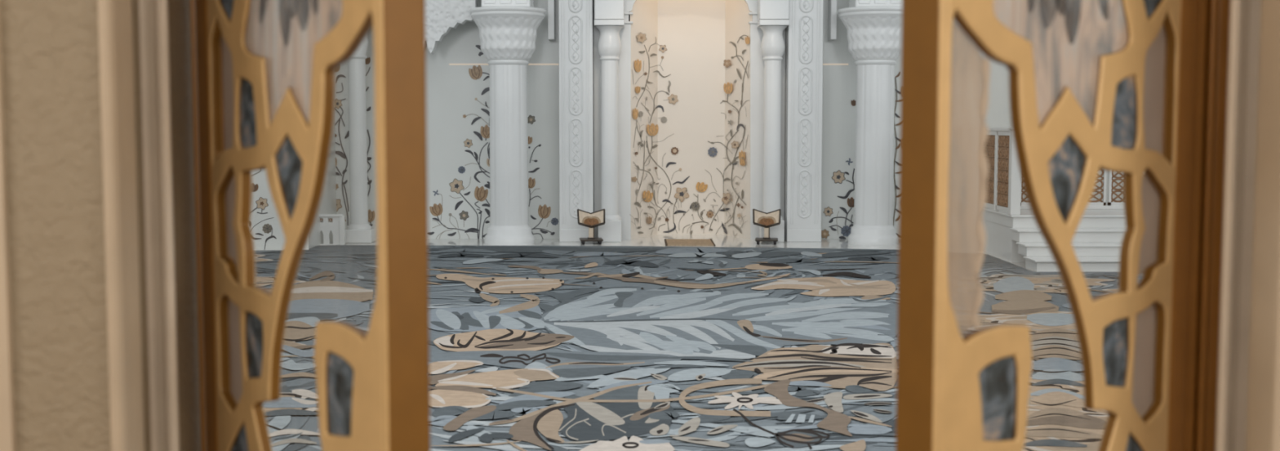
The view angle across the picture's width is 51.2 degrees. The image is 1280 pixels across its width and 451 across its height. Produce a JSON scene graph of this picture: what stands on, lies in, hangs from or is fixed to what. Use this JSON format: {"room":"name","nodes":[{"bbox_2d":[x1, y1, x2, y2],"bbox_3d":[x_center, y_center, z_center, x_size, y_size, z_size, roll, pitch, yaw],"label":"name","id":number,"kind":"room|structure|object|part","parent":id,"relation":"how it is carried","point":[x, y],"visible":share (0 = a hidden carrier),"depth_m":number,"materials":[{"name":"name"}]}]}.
{"room":"mosque","nodes":[
{"label":"mosque","id":0,"kind":"room"},
{"bbox_2d":[0,0,201,450],"bbox_3d":[-4.650,-2.310,2.675,7.300,7.500,0.715,0,4,0],"label":"wall","id":1,"kind":"structure","parent":0,"point":[55,377],"depth_m":2.52,"materials":[{"name":"beige paint"}]},
{"bbox_2d":[97,0,144,450],"bbox_3d":[-0.991,-0.019,2.556,0.029,2.950,0.140,0,4,0],"label":"trim","id":2,"kind":"structure","parent":1,"relation":"attached to","point":[114,16],"depth_m":2.52,"materials":[{"name":"beige paint"}]},
{"bbox_2d":[138,0,179,450],"bbox_3d":[-1.019,-0.049,2.935,0.162,2.950,0.540,0,4,0],"label":"trim","id":3,"kind":"structure","parent":1,"relation":"attached to","point":[153,14],"depth_m":2.69,"materials":[{"name":"taupe plaster"}]},
{"bbox_2d":[190,0,206,450],"bbox_3d":[-1.027,-0.059,3.078,0.070,2.950,0.172,0,4,0],"label":"trim","id":4,"kind":"structure","parent":1,"relation":"attached to","point":[193,14],"depth_m":3.01,"materials":[{"name":"brown wood"}]},
{"bbox_2d":[195,0,430,450],"bbox_3d":[-0.682,0.001,2.687,0.090,2.870,0.875,-3,6,-38],"label":"door","id":5,"kind":"structure","parent":1,"relation":"in","point":[266,68],"depth_m":2.57,"materials":[{"name":"brown metal"}]},
{"bbox_3d":[-0.876,-0.292,2.891,0.003,0.322,0.167,-3,6,-38],"label":"frosted pane","id":6,"kind":"part","parent":5,"relation":"part of","materials":[{"name":"grey glass"}]},
{"bbox_3d":[-0.870,-0.497,2.835,0.006,0.145,0.102,-3,6,-38],"label":"crystal pane","id":7,"kind":"part","parent":5,"relation":"part of","materials":[{"name":"grey glass"}]},
{"bbox_3d":[-0.868,0.279,2.924,0.003,0.253,0.167,-3,6,-38],"label":"frosted pane","id":8,"kind":"part","parent":5,"relation":"part of","materials":[{"name":"beige glass"}]},
{"bbox_3d":[-0.867,0.530,2.909,0.006,0.230,0.141,-3,6,-38],"label":"crystal pane","id":9,"kind":"part","parent":5,"relation":"part of","materials":[{"name":"grey glass"}]},
{"bbox_3d":[-0.870,-0.005,2.905,0.003,0.252,0.160,-3,6,-38],"label":"frosted pane","id":10,"kind":"part","parent":5,"relation":"part of","materials":[{"name":"grey glass"}]},
{"bbox_3d":[-0.810,-0.235,2.780,0.006,0.149,0.104,-3,6,-38],"label":"crystal pane","id":11,"kind":"part","parent":5,"relation":"part of","materials":[{"name":"grey glass"}]},
{"bbox_3d":[-0.804,0.256,2.809,0.006,0.144,0.107,-3,6,-38],"label":"crystal pane","id":12,"kind":"part","parent":5,"relation":"part of","materials":[{"name":"grey glass"}]},
{"bbox_3d":[-0.685,-0.094,2.633,0.006,0.175,0.141,-3,6,-38],"label":"crystal pane","id":13,"kind":"part","parent":5,"relation":"part of","materials":[{"name":"grey glass"}]},
{"bbox_3d":[-0.673,-0.478,2.588,0.006,0.585,0.465,-3,6,-38],"label":"streaked pane","id":14,"kind":"part","parent":5,"relation":"part of","materials":[{"name":"beige glass"}]},
{"bbox_3d":[-0.554,0.321,2.499,0.006,0.159,0.126,-3,6,-38],"label":"crystal pane","id":15,"kind":"part","parent":5,"relation":"part of","materials":[{"name":"grey glass"}]},
{"bbox_2d":[249,104,336,249],"bbox_3d":[-6.173,-3.484,18.061,3.655,7.500,1.653,0,4,0],"label":"wall","id":16,"kind":"structure","parent":0,"point":[267,231],"depth_m":17.51,"materials":[{"name":"stone"}]},
{"bbox_2d":[254,234,1035,271],"bbox_3d":[0.500,0.813,12.348,17.600,0.200,19.500,0,4,0],"label":"floor","id":17,"kind":"structure","parent":0,"point":[657,240],"depth_m":18.50,"materials":[{"name":"stone"}]},
{"bbox_2d":[319,213,345,244],"bbox_3d":[-4.285,0.056,18.167,0.539,0.423,0.100,0,4,0],"label":"balustrade","id":18,"kind":"object","parent":17,"relation":"on","point":[337,226],"visible":0.66,"depth_m":18.14,"materials":[{"name":"white stone"}]},
{"bbox_3d":[-4.293,0.073,18.168,0.494,0.390,0.060,0,4,0],"label":"pierced panel","id":19,"kind":"part","parent":18,"relation":"part of","materials":[{"name":"white stone"}]},
{"bbox_3d":[-4.293,-0.137,18.152,0.524,0.035,0.100,0,4,0],"label":"rail","id":20,"kind":"part","parent":18,"relation":"part of","materials":[{"name":"white stone"}]},
{"bbox_3d":[-4.048,0.068,18.168,0.065,0.399,0.090,0,4,0],"label":"post","id":21,"kind":"part","parent":18,"relation":"part of","materials":[{"name":"white stone"}]},
{"bbox_2d":[345,35,377,243],"bbox_3d":[-3.918,-2.263,18.481,0.470,5.000,0.470,0,4,0],"label":"slender column","id":22,"kind":"structure","parent":17,"relation":"on","point":[359,231],"depth_m":18.47,"materials":[{"name":"white stone"}]},
{"bbox_2d":[469,0,546,244],"bbox_3d":[-1.805,-2.349,18.294,1.080,5.200,1.080,0,4,0],"label":"marble column","id":23,"kind":"structure","parent":17,"relation":"on","point":[508,28],"depth_m":18.14,"materials":[{"name":"white stone"}]},
{"bbox_2d":[425,0,477,53],"bbox_3d":[-2.929,-3.333,18.309,1.393,1.952,0.220,0,4,0],"label":"trim","id":24,"kind":"structure","parent":23,"relation":"attached to","point":[441,15],"depth_m":18.24,"materials":[{"name":"white stone"}]},
{"bbox_2d":[558,0,594,241],"bbox_3d":[-0.890,-2.381,18.715,0.472,5.200,0.492,0,4,0],"label":"pilaster","id":25,"kind":"object","parent":17,"relation":"on","point":[575,17],"visible":0.97,"depth_m":18.56,"materials":[{"name":"white stone"}]},
{"bbox_2d":[577,208,604,244],"bbox_3d":[-0.672,0.011,18.394,0.390,0.479,0.328,0,4,-6],"label":"book stand","id":26,"kind":"object","parent":17,"relation":"on","point":[590,220],"visible":1,"depth_m":18.36,"materials":[{"name":"brown wood"}]},
{"bbox_3d":[-0.761,-0.096,18.357,0.222,0.261,0.125,-2,5,-20],"label":"rest frame","id":27,"kind":"part","parent":26,"relation":"part of","materials":[{"name":"brown wood"}]},
{"bbox_3d":[-0.759,-0.101,18.368,0.212,0.237,0.110,-2,5,-21],"label":"rest panel","id":28,"kind":"part","parent":26,"relation":"part of","materials":[{"name":"brown wood"}]},
{"bbox_3d":[-0.667,0.087,18.385,0.077,0.180,0.058,0,4,-6],"label":"post","id":29,"kind":"part","parent":26,"relation":"part of","materials":[{"name":"brown wood"}]},
{"bbox_3d":[-0.672,0.183,18.407,0.310,0.044,0.320,0,4,-6],"label":"plate","id":30,"kind":"part","parent":26,"relation":"part of","materials":[{"name":"brown wood"}]},
{"bbox_3d":[-0.584,-0.102,18.385,0.212,0.237,0.110,1,4,10],"label":"rest panel","id":31,"kind":"part","parent":26,"relation":"part of","materials":[{"name":"brown wood"}]},
{"bbox_3d":[-0.579,-0.098,18.375,0.222,0.261,0.125,1,4,9],"label":"rest frame","id":32,"kind":"part","parent":26,"relation":"part of","materials":[{"name":"brown wood"}]},
{"bbox_2d":[594,0,624,241],"bbox_3d":[-0.423,-2.372,18.593,0.414,5.200,0.414,0,4,0],"label":"colonnette","id":33,"kind":"object","parent":17,"relation":"on","point":[609,15],"visible":0.94,"depth_m":18.56,"materials":[{"name":"white stone"}]},
{"bbox_2d":[664,238,715,245],"bbox_3d":[0.683,0.233,18.536,0.674,0.015,0.930,0,4,0],"label":"mat","id":34,"kind":"object","parent":17,"relation":"on","point":[668,242],"visible":1,"depth_m":18.36,"materials":[{"name":"fabric"}]},
{"bbox_2d":[254,244,1142,450],"bbox_3d":[0.500,0.813,10.902,16.800,0.020,14.417,0,4,0],"label":"carpet","id":35,"kind":"object","parent":17,"relation":"on","point":[532,348],"visible":0.59,"depth_m":9.97,"materials":[{"name":"carpet"}]},
{"bbox_2d":[752,208,781,244],"bbox_3d":[1.744,0.011,18.394,0.390,0.479,0.328,0,4,6],"label":"book stand","id":36,"kind":"object","parent":17,"relation":"on","point":[760,218],"visible":1,"depth_m":18.36,"materials":[{"name":"brown wood"}]},
{"bbox_3d":[1.651,-0.098,18.375,0.222,0.261,0.125,-1,4,-9],"label":"rest frame","id":37,"kind":"part","parent":36,"relation":"part of","materials":[{"name":"brown wood"}]},
{"bbox_3d":[1.656,-0.102,18.385,0.212,0.237,0.110,-1,4,-10],"label":"rest panel","id":38,"kind":"part","parent":36,"relation":"part of","materials":[{"name":"brown wood"}]},
{"bbox_3d":[1.744,0.183,18.407,0.310,0.044,0.320,0,4,6],"label":"plate","id":39,"kind":"part","parent":36,"relation":"part of","materials":[{"name":"brown wood"}]},
{"bbox_3d":[1.746,0.087,18.384,0.077,0.180,0.058,0,4,6],"label":"post","id":40,"kind":"part","parent":36,"relation":"part of","materials":[{"name":"brown wood"}]},
{"bbox_3d":[1.831,-0.101,18.368,0.212,0.237,0.110,2,5,21],"label":"rest panel","id":41,"kind":"part","parent":36,"relation":"part of","materials":[{"name":"brown wood"}]},
{"bbox_3d":[1.833,-0.096,18.357,0.222,0.261,0.125,2,5,20],"label":"rest frame","id":42,"kind":"part","parent":36,"relation":"part of","materials":[{"name":"brown wood"}]},
{"bbox_2d":[756,0,789,241],"bbox_3d":[1.849,-2.372,18.593,0.414,5.200,0.414,0,4,0],"label":"colonnette","id":43,"kind":"object","parent":17,"relation":"on","point":[773,15],"visible":0.8,"depth_m":18.54,"materials":[{"name":"white stone"}]},
{"bbox_2d":[783,0,823,241],"bbox_3d":[2.294,-2.381,18.715,0.481,5.200,0.492,0,4,0],"label":"pilaster","id":44,"kind":"object","parent":17,"relation":"on","point":[804,33],"visible":1,"depth_m":18.57,"materials":[{"name":"white stone"}]},
{"bbox_2d":[837,0,902,244],"bbox_3d":[3.227,-2.349,18.294,1.047,5.200,1.047,0,4,0],"label":"marble column","id":45,"kind":"structure","parent":17,"relation":"on","point":[873,27],"depth_m":18.14,"materials":[{"name":"white stone"}]},
{"bbox_2d":[895,0,1197,450],"bbox_3d":[0.821,0.005,2.622,0.875,2.870,0.090,-4,6,-40],"label":"door","id":46,"kind":"structure","parent":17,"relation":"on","point":[1095,86],"depth_m":2.51,"materials":[{"name":"brown metal"}]},
{"bbox_3d":[0.570,-0.085,2.378,0.134,0.579,0.003,-4,6,-40],"label":"hazy pane","id":47,"kind":"part","parent":46,"relation":"part of","materials":[{"name":"beige glass"}]},
{"bbox_3d":[0.654,0.323,2.464,0.126,0.159,0.006,-4,6,-40],"label":"crystal pane","id":48,"kind":"part","parent":46,"relation":"part of","materials":[{"name":"grey glass"}]},
{"bbox_3d":[0.800,-0.474,2.526,0.464,0.585,0.006,-4,6,-40],"label":"streaked pane","id":49,"kind":"part","parent":46,"relation":"part of","materials":[{"name":"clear glass"}]},
{"bbox_3d":[0.815,-0.089,2.568,0.141,0.175,0.006,-4,6,-40],"label":"crystal pane","id":50,"kind":"part","parent":46,"relation":"part of","materials":[{"name":"grey glass"}]},
{"bbox_3d":[0.961,0.262,2.718,0.107,0.143,0.006,-4,6,-40],"label":"crystal pane","id":51,"kind":"part","parent":46,"relation":"part of","materials":[{"name":"grey glass"}]},
{"bbox_3d":[0.969,-0.228,2.687,0.104,0.149,0.006,-4,6,-40],"label":"crystal pane","id":52,"kind":"part","parent":46,"relation":"part of","materials":[{"name":"grey glass"}]},
{"bbox_3d":[1.039,0.538,2.804,0.141,0.230,0.006,-4,6,-40],"label":"crystal pane","id":53,"kind":"part","parent":46,"relation":"part of","materials":[{"name":"grey glass"}]},
{"bbox_3d":[1.049,0.003,2.799,0.160,0.252,0.003,-4,6,-40],"label":"frosted pane","id":54,"kind":"part","parent":46,"relation":"part of","materials":[{"name":"beige glass"}]},
{"bbox_3d":[1.046,0.287,2.818,0.167,0.253,0.003,-4,6,-40],"label":"frosted pane","id":55,"kind":"part","parent":46,"relation":"part of","materials":[{"name":"grey glass"}]},
{"bbox_3d":[1.043,-0.489,2.729,0.102,0.145,0.006,-4,6,-40],"label":"crystal pane","id":56,"kind":"part","parent":46,"relation":"part of","materials":[{"name":"grey glass"}]},
{"bbox_3d":[1.056,-0.284,2.783,0.167,0.322,0.003,-4,6,-40],"label":"frosted pane","id":57,"kind":"part","parent":46,"relation":"part of","materials":[{"name":"beige glass"}]},
{"bbox_2d":[982,126,1125,271],"bbox_3d":[5.489,-0.461,16.799,2.228,1.663,4.029,0,4,0],"label":"minbar","id":58,"kind":"structure","parent":17,"relation":"on","point":[1013,234],"depth_m":15.84,"materials":[{"name":"white stone"}]},
{"bbox_3d":[4.451,-0.724,17.093,0.040,0.968,0.850,0,4,0],"label":"railing panel","id":59,"kind":"part","parent":58,"relation":"part of","materials":[{"name":"brown wood"}]},
{"bbox_3d":[4.451,-0.680,16.645,0.060,0.988,0.070,0,4,0],"label":"newel post","id":60,"kind":"part","parent":58,"relation":"part of","materials":[{"name":"white stone"}]},
{"bbox_3d":[4.451,-1.251,17.311,0.100,0.050,2.887,0,4,0],"label":"handrail","id":61,"kind":"part","parent":58,"relation":"part of","materials":[{"name":"white stone"}]},
{"bbox_3d":[4.451,-0.661,16.275,0.040,0.968,0.690,0,4,0],"label":"railing panel","id":62,"kind":"part","parent":58,"relation":"part of","materials":[{"name":"brown wood"}]},
{"bbox_3d":[4.451,-0.650,15.860,0.150,1.048,0.150,0,4,0],"label":"newel post","id":63,"kind":"part","parent":58,"relation":"part of","materials":[{"name":"white stone"}]},
{"bbox_3d":[4.995,-0.744,16.865,0.417,1.003,0.040,0,4,0],"label":"railing panel","id":64,"kind":"part","parent":58,"relation":"part of","materials":[{"name":"brown wood"}]},
{"bbox_3d":[5.536,-0.230,16.910,1.570,0.050,0.070,0,4,0],"label":"rail","id":65,"kind":"part","parent":58,"relation":"part of","materials":[{"name":"white stone"}]},
{"bbox_3d":[5.730,-0.744,16.865,0.310,1.003,0.040,0,4,0],"label":"railing panel","id":66,"kind":"part","parent":58,"relation":"part of","materials":[{"name":"brown wood"}]},
{"bbox_3d":[6.045,-0.744,16.865,0.248,1.003,0.040,0,4,0],"label":"railing panel","id":67,"kind":"part","parent":58,"relation":"part of","materials":[{"name":"brown wood"}]},
{"bbox_2d":[629,0,752,239],"bbox_3d":[0.715,-2.431,19.230,1.728,5.378,1.015,0,4,0],"label":"wall","id":68,"kind":"structure","parent":0,"point":[691,59],"depth_m":19.70,"materials":[{"name":"beige paint"}]},
{"bbox_2d":[624,12,757,14],"bbox_3d":[0.719,-2.982,18.813,1.886,0.029,0.130,0,4,0],"label":"trim","id":69,"kind":"structure","parent":68,"relation":"attached to","point":[625,13],"depth_m":18.75,"materials":[{"name":"white stone"}]},
{"bbox_2d":[624,21,757,23],"bbox_3d":[0.719,-2.855,18.822,1.886,0.029,0.130,0,4,0],"label":"trim","id":70,"kind":"structure","parent":68,"relation":"attached to","point":[625,22],"depth_m":18.76,"materials":[{"name":"white stone"}]},
{"bbox_2d":[334,0,1145,238],"bbox_3d":[0.500,-3.455,19.035,17.000,7.708,0.314,0,4,0],"label":"wall","id":71,"kind":"structure","parent":0,"point":[458,95],"depth_m":19.05,"materials":[{"name":"stone"}]},
{"bbox_2d":[547,0,555,40],"bbox_3d":[-1.242,-3.795,18.715,0.094,2.380,0.300,0,4,0],"label":"trim","id":72,"kind":"structure","parent":71,"relation":"attached to","point":[551,3],"depth_m":18.64,"materials":[{"name":"white stone"}]},
{"bbox_2d":[448,63,848,64],"bbox_3d":[0.125,-2.288,18.983,5.669,0.017,0.016,0,4,0],"label":"trim","id":73,"kind":"structure","parent":71,"relation":"attached to","point":[449,64],"depth_m":18.97,"materials":[{"name":"beige stone"}]},
{"bbox_2d":[593,0,785,239],"bbox_3d":[0.699,-2.543,18.871,2.697,5.500,0.120,0,4,0],"label":"wall niche","id":74,"kind":"object","parent":71,"relation":"in","point":[757,63],"visible":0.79,"depth_m":18.89,"materials":[{"name":"white stone"}]},
{"bbox_2d":[827,0,836,40],"bbox_3d":[2.704,-3.795,18.715,0.084,2.380,0.300,0,4,0],"label":"trim","id":75,"kind":"structure","parent":71,"relation":"attached to","point":[832,4],"depth_m":18.65,"materials":[{"name":"white stone"}]},
{"bbox_3d":[5.300,-2.311,2.682,8.000,7.500,0.700,0,4,0],"label":"wall","id":76,"kind":"structure","parent":0,"visible":0},
{"bbox_2d":[1183,0,1229,450],"bbox_3d":[1.231,-0.052,2.979,0.078,2.950,0.172,0,4,0],"label":"trim","id":77,"kind":"structure","parent":76,"relation":"attached to","point":[1212,15],"depth_m":2.91,"materials":[{"name":"brown wood"}]},
{"bbox_2d":[1214,0,1261,450],"bbox_3d":[1.238,-0.049,2.935,0.133,2.950,0.540,0,4,0],"label":"trim","id":78,"kind":"structure","parent":76,"relation":"attached to","point":[1244,24],"depth_m":2.69,"materials":[{"name":"beige stone"}]},
{"bbox_2d":[1245,0,1279,450],"bbox_3d":[1.252,-0.020,2.559,0.107,2.950,0.134,0,4,0],"label":"trim","id":79,"kind":"structure","parent":76,"relation":"attached to","point":[1263,409],"depth_m":2.56,"materials":[{"name":"beige paint"}]}
]}

